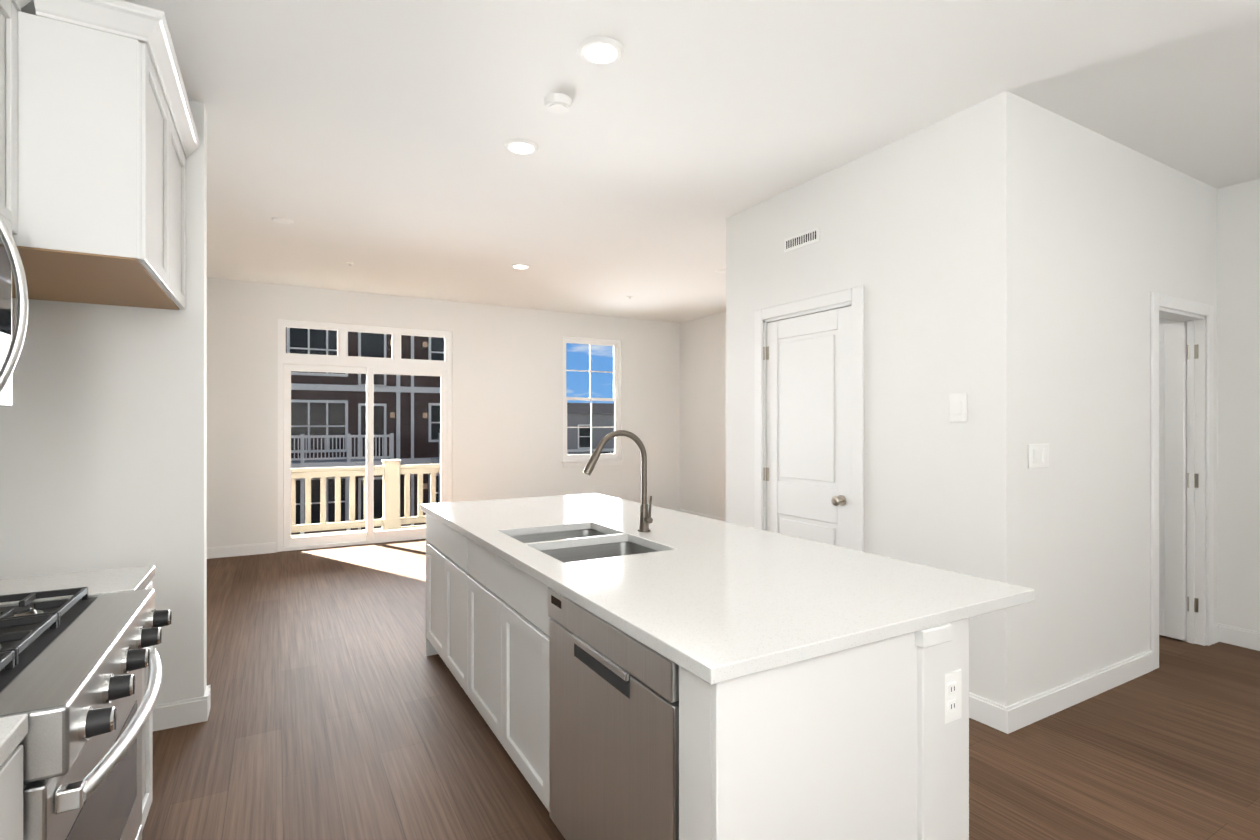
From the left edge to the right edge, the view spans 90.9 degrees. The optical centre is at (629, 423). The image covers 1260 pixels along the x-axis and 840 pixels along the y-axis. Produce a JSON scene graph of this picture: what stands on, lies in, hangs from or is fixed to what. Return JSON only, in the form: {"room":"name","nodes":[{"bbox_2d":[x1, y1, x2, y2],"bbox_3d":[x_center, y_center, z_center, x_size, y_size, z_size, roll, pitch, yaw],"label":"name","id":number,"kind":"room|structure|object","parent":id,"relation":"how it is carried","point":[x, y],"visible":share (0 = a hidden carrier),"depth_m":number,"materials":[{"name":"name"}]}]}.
{"room":"kitchen","nodes":[
{"label":"kitchen","id":0,"kind":"room"},
{"bbox_2d":[0,94,206,704],"bbox_3d":[-2.377,-0.055,2.843,0.710,2.950,0.130,0,0,-30],"label":"wall","id":1,"kind":"structure","parent":0,"point":[103,441],"depth_m":2.81,"materials":[{"name":"white paint"}]},
{"bbox_2d":[12,100,191,309],"bbox_3d":[-2.230,-0.933,2.517,0.637,0.794,0.575,0,0,-30],"label":"upper cabinet","id":2,"kind":"object","parent":1,"relation":"attached to","point":[35,291],"depth_m":2.72,"materials":[{"name":"white paint"}]},
{"bbox_2d":[153,689,210,730],"bbox_3d":[-2.335,1.362,2.784,0.725,0.115,0.015,0,0,-30],"label":"baseboard","id":3,"kind":"structure","parent":1,"relation":"attached to","point":[193,710],"depth_m":2.91,"materials":[{"name":"white paint"}]},
{"bbox_2d":[207,277,679,551],"bbox_3d":[-2.039,-0.054,7.949,6.590,2.950,0.150,0,0,-30],"label":"wall","id":4,"kind":"structure","parent":0,"point":[507,402],"depth_m":7.92,"materials":[{"name":"white paint"}]},
{"bbox_2d":[207,542,275,558],"bbox_3d":[-4.309,1.363,6.561,0.970,0.115,0.015,0,0,-30],"label":"baseboard","id":5,"kind":"structure","parent":4,"relation":"attached to","point":[260,548],"depth_m":6.64,"materials":[{"name":"white paint"}]},
{"bbox_2d":[278,319,451,551],"bbox_3d":[-3.081,0.136,7.345,1.900,2.570,0.110,0,0,-30],"label":"door unit","id":6,"kind":"structure","parent":4,"relation":"in","point":[341,361],"depth_m":7.30,"materials":[{"name":"white plastic"}]},
{"bbox_2d":[562,336,623,466],"bbox_3d":[-0.541,-0.297,8.765,0.960,1.805,0.145,0,0,-30],"label":"double-hung window","id":7,"kind":"structure","parent":4,"relation":"in","point":[616,372],"depth_m":8.81,"materials":[{"name":"white plastic"}]},
{"bbox_2d":[11,0,1259,322],"bbox_3d":[0.316,-1.580,3.813,6.590,0.100,9.670,0,0,-30],"label":"ceiling","id":8,"kind":"structure","parent":0,"point":[367,138],"depth_m":3.05,"materials":[{"name":"white paint"}]},
{"bbox_2d":[271,217,293,223],"bbox_3d":[-2.616,-1.523,4.669,0.150,0.014,0.150,0,0,-30],"label":"recessed light","id":9,"kind":"object","parent":8,"relation":"in","point":[282,220],"visible":0.96,"depth_m":4.64,"materials":[{"name":"white plastic"}]},
{"bbox_2d":[511,263,529,268],"bbox_3d":[-1.064,-1.523,6.025,0.190,0.014,0.190,0,0,-30],"label":"recessed light","id":10,"kind":"object","parent":8,"relation":"in","point":[520,266],"visible":1,"depth_m":6.00,"materials":[{"name":"white plastic"}]},
{"bbox_2d":[504,138,538,154],"bbox_3d":[-0.600,-1.523,3.424,0.190,0.014,0.190,0,0,-30],"label":"recessed light","id":11,"kind":"object","parent":8,"relation":"in","point":[521,146],"visible":1,"depth_m":3.40,"materials":[{"name":"white plastic"}]},
{"bbox_2d":[544,93,571,113],"bbox_3d":[-0.342,-1.510,2.938,0.132,0.040,0.132,0,0,-30],"label":"smoke detector","id":12,"kind":"object","parent":8,"relation":"attached to","point":[558,103],"visible":1,"depth_m":2.90,"materials":[{"name":"white plastic"}]},
{"bbox_2d":[578,36,623,64],"bbox_3d":[-0.119,-1.523,2.547,0.190,0.014,0.190,0,0,-30],"label":"recessed light","id":13,"kind":"object","parent":8,"relation":"in","point":[599,50],"visible":1,"depth_m":2.52,"materials":[{"name":"white plastic"}]},
{"bbox_2d":[142,539,1259,839],"bbox_3d":[0.316,1.470,3.812,6.590,0.100,9.670,0,0,-30],"label":"floor","id":14,"kind":"structure","parent":0,"point":[342,707],"depth_m":2.75,"materials":[{"name":"brown wood"}]},
{"bbox_2d":[0,729,27,839],"bbox_3d":[-1.103,0.974,0.538,0.637,0.890,0.829,0,0,-30],"label":"base cabinet","id":15,"kind":"object","parent":14,"relation":"on","point":[11,769],"depth_m":1.01,"materials":[{"name":"white paint"}]},
{"bbox_2d":[0,714,27,760],"bbox_3d":[-0.741,0.512,-0.093,0.642,0.034,2.287,0,0,-30],"label":"countertop","id":16,"kind":"structure","parent":15,"relation":"on","point":[11,727],"depth_m":1.01,"materials":[{"name":"white stone"}]},
{"bbox_2d":[0,587,171,839],"bbox_3d":[-1.475,0.943,1.325,0.735,0.953,0.896,0,0,-30],"label":"range","id":17,"kind":"object","parent":14,"relation":"on","point":[71,674],"visible":1,"depth_m":1.33,"materials":[{"name":"silver metal"}]},
{"bbox_2d":[140,573,154,830],"bbox_3d":[-1.843,0.974,1.838,0.637,0.890,0.347,0,0,-30],"label":"base cabinet","id":18,"kind":"object","parent":14,"relation":"on","point":[147,731],"depth_m":2.09,"materials":[{"name":"white paint"}]},
{"bbox_2d":[0,565,154,603],"bbox_3d":[-1.844,0.512,1.845,0.642,0.034,0.361,0,0,-30],"label":"countertop","id":19,"kind":"structure","parent":18,"relation":"on","point":[100,582],"depth_m":1.94,"materials":[{"name":"white stone"}]},
{"bbox_2d":[422,510,995,839],"bbox_3d":[-0.139,0.975,2.750,0.937,0.890,2.918,0,0,-30],"label":"kitchen island","id":20,"kind":"object","parent":14,"relation":"on","point":[626,668],"depth_m":1.59,"materials":[{"name":"paint"}]},
{"bbox_2d":[548,587,678,839],"bbox_3d":[0.161,0.977,1.872,0.590,0.875,0.750,0,0,-30],"label":"dishwasher","id":21,"kind":"object","parent":20,"relation":"in","point":[614,697],"depth_m":1.68,"materials":[{"name":"silver metal"}]},
{"bbox_2d":[420,494,1034,677],"bbox_3d":[-0.037,0.513,2.817,1.200,0.035,2.920,0,0,-30],"label":"island countertop","id":22,"kind":"structure","parent":20,"relation":"on","point":[720,598],"depth_m":1.90,"materials":[{"name":"white stone"}]},
{"bbox_2d":[512,526,659,561],"bbox_3d":[-0.214,0.630,2.653,0.520,0.223,0.809,0,0,-30],"label":"sink","id":23,"kind":"object","parent":22,"relation":"in","point":[571,543],"depth_m":2.72,"materials":[{"name":"silver metal"}]},
{"bbox_2d":[583,430,651,533],"bbox_3d":[-0.049,0.262,2.761,0.336,0.464,0.086,0,0,-30],"label":"faucet","id":24,"kind":"object","parent":22,"relation":"on","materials":[{"name":"silver metal"}]},
{"bbox_2d":[726,91,1020,706],"bbox_3d":[1.277,-0.055,3.773,0.120,2.950,2.050,0,0,-30],"label":"wall","id":25,"kind":"structure","parent":0,"point":[920,236],"depth_m":3.20,"materials":[{"name":"white paint"}]},
{"bbox_2d":[784,227,818,252],"bbox_3d":[1.094,-1.170,3.962,0.008,0.090,0.300,0,0,-30],"label":"air vent","id":26,"kind":"object","parent":25,"relation":"in","point":[805,238],"visible":1,"depth_m":3.95,"materials":[{"name":"white plastic"}]},
{"bbox_2d":[763,306,850,548],"bbox_3d":[1.099,0.360,3.945,0.103,2.096,0.742,0,0,-30],"label":"pantry door","id":27,"kind":"structure","parent":25,"relation":"in","point":[808,468],"depth_m":3.91,"materials":[{"name":"white paint"}]},
{"bbox_2d":[755,286,863,551],"bbox_3d":[1.156,0.318,3.968,0.137,2.205,0.920,0,0,-30],"label":"door frame","id":28,"kind":"structure","parent":25,"relation":"attached to","point":[854,295],"depth_m":3.70,"materials":[{"name":"white paint"}]},
{"bbox_2d":[949,393,966,421],"bbox_3d":[1.613,-0.075,3.049,0.010,0.140,0.090,0,0,-30],"label":"light switch","id":29,"kind":"object","parent":25,"relation":"attached to","point":[957,407],"visible":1,"depth_m":3.05,"materials":[{"name":"white plastic"}]},
{"bbox_2d":[969,692,1012,732],"bbox_3d":[1.528,1.362,3.194,0.015,0.115,0.795,0,0,-30],"label":"baseboard","id":30,"kind":"structure","parent":25,"relation":"attached to","point":[985,711],"depth_m":2.92,"materials":[{"name":"white paint"}]},
{"bbox_2d":[680,178,1259,631],"bbox_3d":[3.165,-0.055,5.348,0.120,2.950,9.520,0,0,-30],"label":"wall","id":31,"kind":"structure","parent":0,"point":[702,414],"depth_m":4.00,"materials":[{"name":"white paint"}]},
{"bbox_2d":[681,509,725,521],"bbox_3d":[1.782,1.363,7.639,0.015,0.115,4.170,0,0,-30],"label":"baseboard","id":32,"kind":"structure","parent":31,"relation":"attached to","point":[685,511],"depth_m":8.89,"materials":[{"name":"white paint"}]},
{"bbox_2d":[1214,623,1259,650],"bbox_3d":[4.606,1.362,2.676,0.020,0.115,3.150,0,0,-30],"label":"baseboard","id":33,"kind":"structure","parent":31,"relation":"attached to","point":[1237,636],"depth_m":3.96,"materials":[{"name":"white paint"}]},
{"bbox_2d":[1021,98,1216,700],"bbox_3d":[2.806,-0.055,3.533,2.300,2.950,0.120,0,0,-30],"label":"wall","id":34,"kind":"structure","parent":0,"point":[1114,234],"depth_m":3.24,"materials":[{"name":"white paint"}]},
{"bbox_2d":[1028,444,1048,468],"bbox_3d":[1.965,0.157,2.978,0.180,0.115,0.010,0,0,-30],"label":"light switch","id":35,"kind":"object","parent":34,"relation":"attached to","point":[1038,455],"visible":1,"depth_m":2.97,"materials":[{"name":"white plastic"}]},
{"bbox_2d":[1005,650,1152,733],"bbox_3d":[2.362,1.362,3.201,1.470,0.115,0.015,0,0,-30],"label":"baseboard","id":36,"kind":"structure","parent":34,"relation":"attached to","point":[1021,714],"depth_m":3.13,"materials":[{"name":"white paint"}]},
{"bbox_2d":[1159,322,1197,640],"bbox_3d":[3.424,0.375,4.264,0.107,2.066,0.720,0,0,-30],"label":"hall door","id":37,"kind":"structure","parent":34,"relation":"in","point":[1172,480],"depth_m":4.06,"materials":[{"name":"white paint"}]},
{"bbox_2d":[1150,292,1213,669],"bbox_3d":[3.340,0.333,3.837,0.860,2.175,0.154,0,0,-30],"label":"door frame","id":38,"kind":"structure","parent":34,"relation":"attached to","point":[1200,498],"depth_m":3.96,"materials":[{"name":"white paint"}]},
{"bbox_3d":[-2.458,-0.055,2.147,0.120,2.950,9.520,0,0,-30],"label":"wall","id":39,"kind":"structure","parent":0,"visible":0},
{"bbox_2d":[0,0,7,218],"bbox_3d":[-1.776,-0.947,1.413,0.333,0.766,0.566,0,0,-30],"label":"upper cabinet","id":40,"kind":"object","parent":39,"relation":"attached to","point":[3,3],"depth_m":1.80,"materials":[{"name":"white paint"}]},
{"bbox_2d":[0,213,27,406],"bbox_3d":[-1.610,-0.298,1.249,0.460,0.524,0.896,0,0,-30],"label":"microwave","id":41,"kind":"object","parent":40,"relation":"attached to","point":[10,344],"visible":1,"depth_m":1.57,"materials":[{"name":"silver metal"}]},
{"bbox_2d":[8,0,15,235],"bbox_3d":[-1.925,-0.947,1.674,0.333,0.766,0.266,0,0,-30],"label":"upper cabinet","id":42,"kind":"object","parent":39,"relation":"attached to","point":[11,8],"depth_m":1.83,"materials":[{"name":"white paint"}]},
{"bbox_2d":[12,0,175,295],"bbox_3d":[-1.987,-0.933,2.090,0.637,0.794,0.635,0,0,-30],"label":"upper cabinet","id":43,"kind":"object","parent":39,"relation":"attached to","point":[92,183],"depth_m":1.97,"materials":[{"name":"white paint"}]},
{"label":"outside","id":44,"kind":"structure","parent":0,"visible":0},
{"bbox_2d":[292,524,425,534],"bbox_3d":[-23.683,4.529,71.688,150.000,0.200,132.050,0,0,-30],"label":"ground","id":45,"kind":"structure","parent":44,"point":[346,530],"depth_m":25.30,"materials":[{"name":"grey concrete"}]},
{"bbox_2d":[286,327,443,534],"bbox_3d":[-18.491,-1.852,26.793,27.400,13.050,12.020,0,0,-30],"label":"building","id":46,"kind":"structure","parent":45,"relation":"on","point":[353,410],"depth_m":25.77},
{"bbox_2d":[291,459,439,536],"bbox_3d":[-3.353,2.466,8.035,4.180,3.910,1.300,0,0,-30],"label":"railing","id":47,"kind":"object","parent":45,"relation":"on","point":[389,500],"depth_m":8.48,"materials":[{"name":"beige wood"}]},
{"bbox_2d":[567,403,613,454],"bbox_3d":[0.929,1.278,60.413,36.420,6.300,10.800,0,0,-30],"label":"building","id":48,"kind":"structure","parent":45,"relation":"on","point":[576,414],"depth_m":52.38,"materials":[{"name":"grey"}]}
]}

